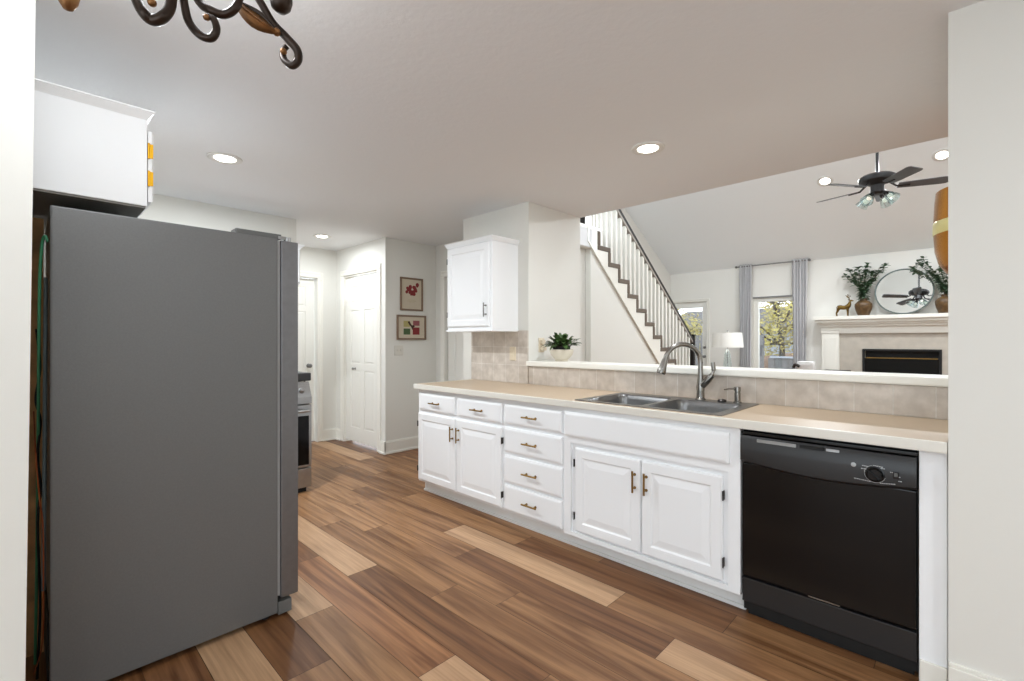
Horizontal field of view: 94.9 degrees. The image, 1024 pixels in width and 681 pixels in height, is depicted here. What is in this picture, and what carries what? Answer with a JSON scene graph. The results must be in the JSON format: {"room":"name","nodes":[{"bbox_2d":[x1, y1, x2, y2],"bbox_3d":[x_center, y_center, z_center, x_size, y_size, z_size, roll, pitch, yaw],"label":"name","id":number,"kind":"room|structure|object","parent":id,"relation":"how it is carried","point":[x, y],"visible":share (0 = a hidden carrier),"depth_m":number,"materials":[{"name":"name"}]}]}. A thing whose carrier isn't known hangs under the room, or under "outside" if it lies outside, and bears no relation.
{"room":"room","nodes":[
{"label":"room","id":0,"kind":"room"},
{"bbox_2d":[0,0,35,680],"bbox_3d":[-2.383,0.058,0.438,0.120,2.436,2.726,0,0,44],"label":"wall","id":1,"kind":"structure","parent":0,"point":[17,17],"depth_m":1.35,"materials":[{"name":"white paint"}]},
{"bbox_2d":[44,193,295,242],"bbox_3d":[-2.864,0.058,3.758,0.120,2.436,2.180,0,0,44],"label":"wall","id":2,"kind":"structure","parent":0,"point":[163,208],"depth_m":4.00,"materials":[{"name":"white paint"}]},
{"bbox_2d":[298,244,304,284],"bbox_3d":[-2.379,-0.676,3.919,0.354,0.355,1.145,0,0,44],"label":"upper cabinet","id":3,"kind":"object","parent":2,"relation":"attached to","point":[300,246],"visible":0.14,"depth_m":4.18,"materials":[{"name":"white paint"}]},
{"bbox_2d":[300,247,336,441],"bbox_3d":[-3.157,0.058,5.271,0.120,2.436,2.413,0,0,44],"label":"wall","id":4,"kind":"structure","parent":0,"point":[317,260],"depth_m":6.01,"materials":[{"name":"white paint"}]},
{"bbox_2d":[298,271,322,441],"bbox_3d":[-2.743,0.211,5.669,0.113,2.130,0.900,0,0,44],"label":"door","id":5,"kind":"structure","parent":4,"relation":"in","point":[306,287],"depth_m":5.91,"materials":[{"name":"white paint"}]},
{"bbox_2d":[323,428,335,440],"bbox_3d":[-2.333,1.204,6.019,0.028,0.144,0.193,0,0,44],"label":"baseboard","id":6,"kind":"structure","parent":4,"relation":"attached to","point":[328,434],"depth_m":6.01,"materials":[{"name":"white paint"}]},
{"bbox_2d":[337,237,394,440],"bbox_3d":[-1.851,0.058,5.769,1.309,2.436,0.117,0,0,44],"label":"wall","id":7,"kind":"structure","parent":0,"point":[382,250],"depth_m":5.33,"materials":[{"name":"white paint"}]},
{"bbox_2d":[340,263,380,452],"bbox_3d":[-1.798,0.199,5.705,0.965,2.155,0.135,0,0,44],"label":"door","id":8,"kind":"structure","parent":7,"relation":"in","point":[360,294],"depth_m":5.71,"materials":[{"name":"white paint"}]},
{"bbox_2d":[335,428,385,453],"bbox_3d":[-1.852,1.204,5.670,1.205,0.144,0.028,0,0,44],"label":"baseboard","id":9,"kind":"structure","parent":7,"relation":"attached to","point":[337,429],"depth_m":5.32,"materials":[{"name":"white paint"}]},
{"bbox_2d":[395,239,435,439],"bbox_3d":[-1.135,0.058,5.647,0.109,2.436,0.700,0,0,44],"label":"wall","id":10,"kind":"structure","parent":0,"point":[417,364],"depth_m":5.54,"materials":[{"name":"white paint"}]},
{"bbox_2d":[394,345,402,355],"bbox_3d":[-1.294,0.114,5.389,0.018,0.115,0.118,0,0,44],"label":"light switch","id":11,"kind":"object","parent":10,"relation":"attached to","point":[398,349],"visible":1,"depth_m":5.39,"materials":[{"name":"white plastic"}]},
{"bbox_2d":[383,436,417,454],"bbox_3d":[-1.178,1.204,5.505,0.028,0.144,0.725,0,0,44],"label":"baseboard","id":12,"kind":"structure","parent":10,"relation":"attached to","point":[404,444],"depth_m":5.39,"materials":[{"name":"white paint"}]},
{"bbox_2d":[396,315,425,339],"bbox_3d":[-1.175,-0.152,5.512,0.020,0.287,0.400,0,0,44],"label":"framed picture","id":13,"kind":"object","parent":10,"relation":"attached to","point":[408,327],"visible":1,"depth_m":5.50,"materials":[{"name":"brown paper"}]},
{"bbox_2d":[400,277,422,310],"bbox_3d":[-1.175,-0.541,5.512,0.020,0.385,0.310,0,0,44],"label":"framed picture","id":14,"kind":"object","parent":10,"relation":"attached to","point":[411,289],"visible":1,"depth_m":5.51,"materials":[{"name":"brown paper"}]},
{"bbox_2d":[436,240,462,381],"bbox_3d":[-0.455,0.058,5.395,1.221,2.436,0.120,0,0,44],"label":"wall","id":15,"kind":"structure","parent":0,"point":[441,250],"depth_m":5.71,"materials":[{"name":"white paint"}]},
{"bbox_2d":[441,270,462,381],"bbox_3d":[-0.461,0.221,5.360,1.040,2.110,0.098,0,0,44],"label":"door","id":16,"kind":"structure","parent":15,"relation":"in","point":[455,339],"depth_m":5.63,"materials":[{"name":"white paint"}]},
{"bbox_2d":[25,439,918,680],"bbox_3d":[1.035,1.376,3.814,11.000,0.200,12.418,0,0,44],"label":"floor","id":17,"kind":"structure","parent":0,"point":[399,580],"depth_m":2.15,"materials":[{"name":"brown wood"}]},
{"bbox_2d":[34,329,41,679],"bbox_3d":[-1.809,0.610,1.793,0.311,1.313,0.021,0,0,44],"label":"power cord","id":18,"kind":"object","parent":17,"relation":"on","point":[35,396],"visible":0.71,"depth_m":1.71,"materials":[{"name":"black rubber"}]},
{"bbox_2d":[44,205,297,680],"bbox_3d":[-1.612,0.392,2.251,0.905,1.768,0.892,0,0,44],"label":"refrigerator","id":19,"kind":"object","parent":17,"relation":"on","point":[172,519],"visible":0.99,"depth_m":1.85,"materials":[{"name":"grey metal"}]},
{"bbox_2d":[33,411,43,674],"bbox_3d":[-1.748,0.773,1.727,0.288,0.998,0.017,0,0,39],"label":"wire","id":20,"kind":"object","parent":19,"relation":"attached to","point":[33,411],"visible":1,"depth_m":1.65,"materials":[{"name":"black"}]},
{"bbox_2d":[33,235,48,664],"bbox_3d":[-1.739,0.444,1.726,0.310,1.625,0.023,0,0,39],"label":"hose","id":21,"kind":"object","parent":19,"relation":"attached to","point":[44,237],"visible":0.91,"depth_m":1.69,"materials":[{"name":"green"}]},
{"bbox_2d":[41,277,47,590],"bbox_3d":[-1.651,0.326,1.662,0.014,1.100,0.048,0,0,-35],"label":"hose","id":22,"kind":"object","parent":19,"relation":"attached to","point":[45,279],"visible":1,"depth_m":1.65,"materials":[{"name":"grey"}]},
{"bbox_2d":[298,381,311,492],"bbox_3d":[-2.162,0.783,3.904,0.679,0.985,0.755,0,0,44],"label":"range","id":23,"kind":"object","parent":17,"relation":"on","point":[304,393],"visible":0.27,"depth_m":3.94,"materials":[{"name":"grey metal"}]},
{"bbox_2d":[298,371,310,381],"bbox_3d":[-1.913,0.315,4.032,0.250,0.078,0.275,0,0,44],"label":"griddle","id":24,"kind":"object","parent":23,"relation":"on","point":[302,376],"visible":0.37,"depth_m":4.01,"materials":[{"name":"black metal"}]},
{"bbox_2d":[417,389,511,521],"bbox_3d":[-0.233,0.840,3.807,1.031,0.872,0.648,0,0,44],"label":"base cabinet","id":25,"kind":"object","parent":17,"relation":"on","point":[461,438],"visible":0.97,"depth_m":3.54,"materials":[{"name":"white paint"}]},
{"bbox_2d":[413,379,947,453],"bbox_3d":[0.583,0.382,3.035,3.282,0.040,0.657,0,0,44],"label":"countertop","id":26,"kind":"structure","parent":25,"relation":"on","point":[904,432],"depth_m":2.21,"materials":[{"name":"beige laminate"}]},
{"bbox_2d":[575,392,758,415],"bbox_3d":[0.885,0.445,2.746,0.865,0.175,0.560,0,0,44],"label":"sink","id":27,"kind":"object","parent":26,"relation":"in","point":[680,404],"visible":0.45,"depth_m":2.80,"materials":[{"name":"metal"}]},
{"bbox_2d":[724,387,741,402],"bbox_3d":[1.264,0.311,2.696,0.099,0.092,0.044,0,0,9],"label":"soap dispenser","id":28,"kind":"object","parent":27,"relation":"on","point":[737,395],"visible":1,"depth_m":2.68,"materials":[{"name":"silver metal"}]},
{"bbox_2d":[657,342,715,399],"bbox_3d":[1.038,0.183,2.823,0.338,0.348,0.090,0,0,3],"label":"faucet","id":29,"kind":"object","parent":26,"relation":"on","point":[702,383],"visible":1,"depth_m":2.81,"materials":[{"name":"silver metal"}]},
{"bbox_2d":[505,400,572,544],"bbox_3d":[0.329,0.840,3.266,0.527,0.872,0.648,0,0,44],"label":"base cabinet","id":30,"kind":"object","parent":17,"relation":"on","point":[534,433],"visible":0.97,"depth_m":3.04,"materials":[{"name":"white paint"}]},
{"bbox_2d":[580,209,695,365],"bbox_3d":[1.678,-0.534,7.319,1.061,3.621,3.672,0,0,44],"label":"staircase","id":31,"kind":"structure","parent":17,"relation":"on","point":[666,327],"depth_m":6.74,"materials":[{"name":"white wood"}]},
{"bbox_2d":[564,407,745,609],"bbox_3d":[0.886,0.840,2.729,1.019,0.872,0.648,0,0,44],"label":"base cabinet","id":32,"kind":"object","parent":17,"relation":"on","point":[660,498],"visible":0.8,"depth_m":2.45,"materials":[{"name":"white paint"}]},
{"bbox_2d":[792,361,814,369],"bbox_3d":[4.400,0.787,6.947,0.480,0.978,0.689,0,0,44],"label":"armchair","id":33,"kind":"object","parent":17,"relation":"on","point":[802,365],"visible":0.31,"depth_m":6.73,"materials":[{"name":"fabric"}]},
{"bbox_2d":[740,429,918,674],"bbox_3d":[1.464,0.840,2.146,0.616,0.872,0.637,0,0,44],"label":"dishwasher","id":34,"kind":"object","parent":17,"relation":"on","point":[830,528],"visible":1,"depth_m":1.92,"materials":[{"name":"black plastic"}]},
{"bbox_2d":[825,369,850,370],"bbox_3d":[5.008,0.869,7.269,0.330,0.815,0.380,0,0,44],"label":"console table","id":35,"kind":"object","parent":17,"relation":"on","point":[825,369],"visible":0.18,"depth_m":7.22,"materials":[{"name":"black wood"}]},
{"bbox_2d":[813,313,947,374],"bbox_3d":[5.845,0.444,7.077,2.198,1.665,0.294,0,0,44],"label":"fireplace","id":36,"kind":"object","parent":17,"relation":"on","point":[894,343],"visible":0.37,"depth_m":7.20,"materials":[{"name":"tile"}]},
{"bbox_2d":[836,294,853,315],"bbox_3d":[5.329,-0.562,7.529,0.237,0.347,0.098,0,0,44],"label":"deer figurine","id":37,"kind":"object","parent":36,"relation":"on","point":[846,307],"visible":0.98,"depth_m":7.50,"materials":[{"name":"gold metal"}]},
{"bbox_2d":[842,262,890,315],"bbox_3d":[5.526,-0.806,7.354,0.636,0.833,0.230,0,0,44],"label":"vase","id":38,"kind":"object","parent":36,"relation":"on","point":[862,307],"visible":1,"depth_m":7.33,"materials":[{"name":"brown ceramic"}]},
{"bbox_2d":[813,313,947,326],"bbox_3d":[5.845,-0.306,7.077,2.198,0.165,0.294,0,0,44],"label":"mantel shelf","id":39,"kind":"object","parent":36,"relation":"attached to","point":[927,319],"depth_m":7.12,"materials":[{"name":"white paint"}]},
{"bbox_2d":[874,268,934,313],"bbox_3d":[5.896,-0.739,7.076,0.698,0.695,0.103,0,0,44],"label":"round mirror","id":40,"kind":"object","parent":36,"relation":"on","point":[900,291],"visible":0.93,"depth_m":7.07,"materials":[{"name":"white mirror"}]},
{"bbox_2d":[909,256,947,312],"bbox_3d":[6.139,-0.807,6.742,0.713,0.837,0.229,0,0,39],"label":"vase","id":41,"kind":"object","parent":36,"relation":"on","point":[941,303],"visible":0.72,"depth_m":6.72,"materials":[{"name":"brown ceramic"}]},
{"bbox_2d":[919,451,947,680],"bbox_3d":[1.736,0.840,1.922,0.078,0.872,0.622,0,0,44],"label":"end panel","id":42,"kind":"object","parent":17,"relation":"on","point":[933,467],"visible":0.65,"depth_m":1.71,"materials":[{"name":"white paint"}]},
{"bbox_3d":[3.489,0.966,7.608,0.540,0.620,0.540,0,0,44],"label":"side table","id":43,"kind":"object","parent":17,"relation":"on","visible":0},
{"bbox_2d":[712,330,743,366],"bbox_3d":[3.489,0.244,7.608,0.470,0.824,0.470,0,0,44],"label":"table lamp","id":44,"kind":"object","parent":43,"relation":"on","point":[727,340],"visible":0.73,"depth_m":7.42,"materials":[{"name":"white fabric"}]},
{"bbox_2d":[35,0,982,250],"bbox_3d":[-0.599,-1.280,2.118,11.000,0.240,7.620,0,0,44],"label":"ceiling","id":45,"kind":"structure","parent":0,"point":[406,120],"depth_m":2.19,"materials":[{"name":"white paint"}]},
{"bbox_2d":[58,0,302,69],"bbox_3d":[-0.701,-0.966,1.008,0.566,0.571,0.412,0,0,-11],"label":"chandelier","id":46,"kind":"object","parent":45,"relation":"hanging from","point":[263,21],"visible":1,"depth_m":1.09,"materials":[{"name":"brown metal"}]},
{"bbox_2d":[207,152,242,164],"bbox_3d":[-1.824,-1.153,2.987,0.196,0.015,0.196,0,0,44],"label":"recessed light","id":47,"kind":"object","parent":45,"relation":"in","point":[220,157],"visible":1,"depth_m":2.97,"materials":[{"name":"white"}]},
{"bbox_2d":[313,234,330,238],"bbox_3d":[-2.109,-1.153,5.217,0.196,0.015,0.196,0,0,44],"label":"recessed light","id":48,"kind":"object","parent":45,"relation":"in","point":[322,236],"visible":1,"depth_m":5.19,"materials":[{"name":"white"}]},
{"bbox_2d":[631,141,664,155],"bbox_3d":[0.820,-1.153,2.832,0.196,0.015,0.196,0,0,44],"label":"recessed light","id":49,"kind":"object","parent":45,"relation":"in","point":[649,147],"visible":1,"depth_m":2.81,"materials":[{"name":"white"}]},
{"bbox_2d":[932,187,947,273],"bbox_3d":[2.506,-0.752,2.418,0.512,0.816,0.512,0,0,44],"label":"shade","id":50,"kind":"object","parent":45,"relation":"hanging from","point":[940,220],"visible":0.26,"depth_m":2.48,"materials":[{"name":"orange"}]},
{"bbox_2d":[463,201,579,379],"bbox_3d":[0.089,0.058,4.475,0.840,2.436,0.730,0,0,44],"label":"wall column","id":51,"kind":"structure","parent":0,"point":[549,244],"depth_m":4.14,"materials":[{"name":"white paint"}]},
{"bbox_2d":[444,234,519,331],"bbox_3d":[-0.277,-0.462,4.073,0.618,0.771,0.354,0,0,44],"label":"upper cabinet","id":52,"kind":"object","parent":51,"relation":"attached to","point":[482,271],"visible":1,"depth_m":3.92,"materials":[{"name":"white paint"}]},
{"bbox_2d":[538,338,546,351],"bbox_3d":[0.267,0.038,4.022,0.046,0.125,0.075,0,0,44],"label":"outlet","id":53,"kind":"object","parent":51,"relation":"attached to","point":[541,341],"visible":0.9,"depth_m":4.01,"materials":[{"name":"beige plastic"}]},
{"bbox_2d":[550,349,573,361],"bbox_3d":[0.406,0.121,3.851,0.196,0.098,0.196,0,0,44],"label":"bowl","id":54,"kind":"object","parent":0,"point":[561,355],"depth_m":3.78,"materials":[{"name":"beige ceramic"}]},
{"bbox_2d":[580,248,584,360],"bbox_3d":[0.465,0.058,5.508,0.068,2.436,1.260,0,0,44],"label":"wall","id":55,"kind":"structure","parent":0,"point":[582,251],"depth_m":5.89,"materials":[{"name":"white paint"}]},
{"bbox_2d":[580,245,657,363],"bbox_3d":[1.488,-0.074,6.460,0.080,2.700,4.070,0,0,44],"label":"wall","id":56,"kind":"structure","parent":0,"point":[611,334],"depth_m":6.14,"materials":[{"name":"white paint"}]},
{"bbox_2d":[602,208,669,321],"bbox_3d":[1.331,-1.626,7.812,0.120,5.804,5.800,0,0,44],"label":"wall","id":57,"kind":"structure","parent":0,"point":[660,269],"depth_m":9.01,"materials":[{"name":"white paint"}]},
{"bbox_2d":[580,217,584,223],"bbox_3d":[1.148,-1.999,7.516,0.024,0.650,0.380,0,0,44],"label":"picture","id":58,"kind":"object","parent":57,"relation":"attached to","point":[582,220],"visible":0.02,"depth_m":7.47,"materials":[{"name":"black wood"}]},
{"bbox_2d":[471,330,947,419],"bbox_3d":[0.811,0.139,3.273,3.287,0.445,0.024,0,0,44],"label":"tile backsplash","id":59,"kind":"structure","parent":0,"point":[490,351],"depth_m":2.86,"materials":[{"name":"tile"}]},
{"bbox_2d":[510,347,515,360],"bbox_3d":[0.004,0.112,4.025,0.072,0.118,0.010,0,0,44],"label":"outlet","id":60,"kind":"object","parent":59,"relation":"attached to","point":[512,349],"visible":1,"depth_m":4.01,"materials":[{"name":"beige plastic"}]},
{"bbox_2d":[535,366,944,419],"bbox_3d":[1.130,0.744,3.092,2.578,1.064,0.158,0,0,44],"label":"wall","id":61,"kind":"structure","parent":0,"point":[538,366],"depth_m":2.63,"materials":[{"name":"white paint"}]},
{"bbox_2d":[526,360,947,386],"bbox_3d":[1.140,0.190,3.102,2.576,0.040,0.280,0,0,44],"label":"bar ledge","id":62,"kind":"object","parent":61,"relation":"on","point":[820,375],"visible":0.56,"depth_m":2.63,"materials":[{"name":"white paint"}]},
{"bbox_2d":[541,332,581,361],"bbox_3d":[0.401,0.052,3.854,0.353,0.236,0.305,0,0,-8],"label":"potted plant","id":63,"kind":"object","parent":62,"relation":"on","point":[561,351],"visible":0.99,"depth_m":3.79,"materials":[{"name":"green plant"}]},
{"bbox_2d":[625,137,947,274],"bbox_3d":[4.220,-2.964,5.030,8.100,3.368,5.800,0,0,44],"label":"ceiling","id":64,"kind":"structure","parent":0,"point":[777,218],"depth_m":7.30,"materials":[{"name":"white paint"}]},
{"bbox_2d":[817,176,833,185],"bbox_3d":[4.371,-2.224,6.563,0.196,0.101,0.173,0,0,44],"label":"recessed light","id":65,"kind":"object","parent":64,"relation":"attached to","point":[823,180],"visible":0.93,"depth_m":6.55,"materials":[{"name":"white"}]},
{"bbox_2d":[817,152,947,207],"bbox_3d":[3.835,-2.260,4.929,1.134,1.734,1.079,0,0,44],"label":"ceiling fan","id":66,"kind":"object","parent":64,"relation":"hanging from","point":[876,181],"visible":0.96,"depth_m":4.80,"materials":[{"name":"brown metal"}]},
{"bbox_2d":[932,148,947,160],"bbox_3d":[5.214,-2.246,5.695,0.196,0.101,0.173,0,0,44],"label":"recessed light","id":67,"kind":"object","parent":64,"relation":"attached to","point":[942,154],"visible":0.81,"depth_m":5.70,"materials":[{"name":"white"}]},
{"bbox_2d":[670,248,947,369],"bbox_3d":[6.215,-0.044,7.030,8.000,2.640,0.150,0,0,44],"label":"wall","id":68,"kind":"structure","parent":0,"point":[827,289],"depth_m":8.03,"materials":[{"name":"white paint"}]},
{"bbox_2d":[672,298,709,365],"bbox_3d":[3.567,0.224,9.499,0.870,2.105,0.107,0,0,44],"label":"door","id":69,"kind":"structure","parent":68,"relation":"in","point":[697,303],"depth_m":9.29,"materials":[{"name":"white paint"}]},
{"bbox_2d":[751,295,792,367],"bbox_3d":[4.697,0.106,8.423,0.800,1.800,0.150,0,0,44],"label":"window","id":70,"kind":"structure","parent":68,"relation":"in","point":[757,300],"depth_m":8.62,"materials":[{"name":"white paint"}]},
{"bbox_2d":[735,259,810,267],"bbox_3d":[4.628,-1.364,8.380,1.224,0.044,0.105,0,0,44],"label":"curtain rod","id":71,"kind":"object","parent":68,"relation":"attached to","point":[807,259],"visible":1,"depth_m":8.31,"materials":[{"name":"grey metal"}]},
{"bbox_2d":[739,264,751,367],"bbox_3d":[4.298,-0.076,8.657,0.221,2.645,0.060,0,0,44],"label":"curtain","id":72,"kind":"object","parent":71,"relation":"hanging from","point":[745,273],"visible":0.65,"depth_m":8.65,"materials":[{"name":"grey fabric"}]},
{"bbox_2d":[792,258,807,368],"bbox_3d":[4.928,-0.076,8.050,0.240,2.645,0.060,0,0,44],"label":"curtain","id":73,"kind":"object","parent":71,"relation":"hanging from","point":[799,269],"visible":0.7,"depth_m":8.05,"materials":[{"name":"grey fabric"}]},
{"bbox_2d":[948,0,1023,680],"bbox_3d":[3.172,0.058,0.729,3.642,2.436,0.910,0,0,44],"label":"wall","id":74,"kind":"structure","parent":0,"point":[986,37],"depth_m":1.60,"materials":[{"name":"white paint"}]},
{"bbox_2d":[948,661,1005,680],"bbox_3d":[2.810,1.204,0.425,3.542,0.144,0.028,0,0,44],"label":"baseboard","id":75,"kind":"structure","parent":74,"relation":"attached to","point":[956,672],"depth_m":1.62,"materials":[{"name":"white paint"}]},
{"label":"outside","id":76,"kind":"structure","parent":0,"visible":0},
{"bbox_3d":[11.522,1.426,16.288,22.000,0.200,20.550,0,0,44],"label":"floor","id":77,"kind":"structure","parent":76,"visible":0},
{"bbox_2d":[677,309,701,350],"bbox_3d":[5.529,-0.415,16.009,3.538,3.503,3.779,0,0,44],"label":"tree","id":78,"kind":"object","parent":77,"relation":"on","point":[691,329],"visible":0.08,"depth_m":15.27,"materials":[{"name":"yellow plant"}]},
{"bbox_2d":[695,335,764,367],"bbox_3d":[4.997,0.566,12.980,3.610,1.420,0.070,0,0,44],"label":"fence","id":79,"kind":"object","parent":77,"relation":"on","point":[697,341],"visible":0.05,"depth_m":11.76,"materials":[{"name":"grey wood"}]},
{"bbox_2d":[681,308,792,354],"bbox_3d":[11.578,-0.074,21.823,7.000,2.800,7.300,0,0,44],"label":"tree","id":80,"kind":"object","parent":77,"relation":"on","point":[761,310],"visible":0.03,"depth_m":19.88,"materials":[{"name":"grey"}]},
{"bbox_2d":[760,301,792,355],"bbox_3d":[7.702,-0.535,13.593,3.857,3.742,3.320,0,0,3],"label":"tree","id":81,"kind":"object","parent":77,"relation":"on","point":[776,308],"visible":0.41,"depth_m":13.51,"materials":[{"name":"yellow plant"}]},
{"bbox_2d":[764,353,792,367],"bbox_3d":[9.232,0.816,16.793,14.000,1.019,2.200,0,0,44],"label":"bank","id":82,"kind":"object","parent":77,"relation":"on","point":[786,354],"visible":0.02,"depth_m":16.14,"materials":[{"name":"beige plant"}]},
{"bbox_2d":[768,355,792,368],"bbox_3d":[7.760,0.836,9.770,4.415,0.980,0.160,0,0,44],"label":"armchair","id":83,"kind":"object","parent":77,"relation":"on","point":[776,362],"visible":0.04,"depth_m":11.09,"materials":[{"name":"grey fabric"}]},
{"bbox_3d":[-2.628,0.058,2.094,2.530,2.436,0.110,0,0,44],"label":"wall","id":84,"kind":"structure","parent":0,"visible":0},
{"bbox_2d":[26,217,43,656],"bbox_3d":[-2.036,0.389,1.820,0.018,1.775,0.314,0,0,44],"label":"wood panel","id":85,"kind":"object","parent":84,"relation":"attached to","point":[37,223],"visible":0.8,"depth_m":1.91,"materials":[{"name":"brown wood"}]},
{"bbox_2d":[32,78,155,233],"bbox_3d":[-1.926,-0.696,1.920,0.942,0.372,0.610,0,0,44],"label":"upper cabinet","id":86,"kind":"object","parent":84,"relation":"attached to","point":[91,152],"visible":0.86,"depth_m":1.70,"materials":[{"name":"white paint"}]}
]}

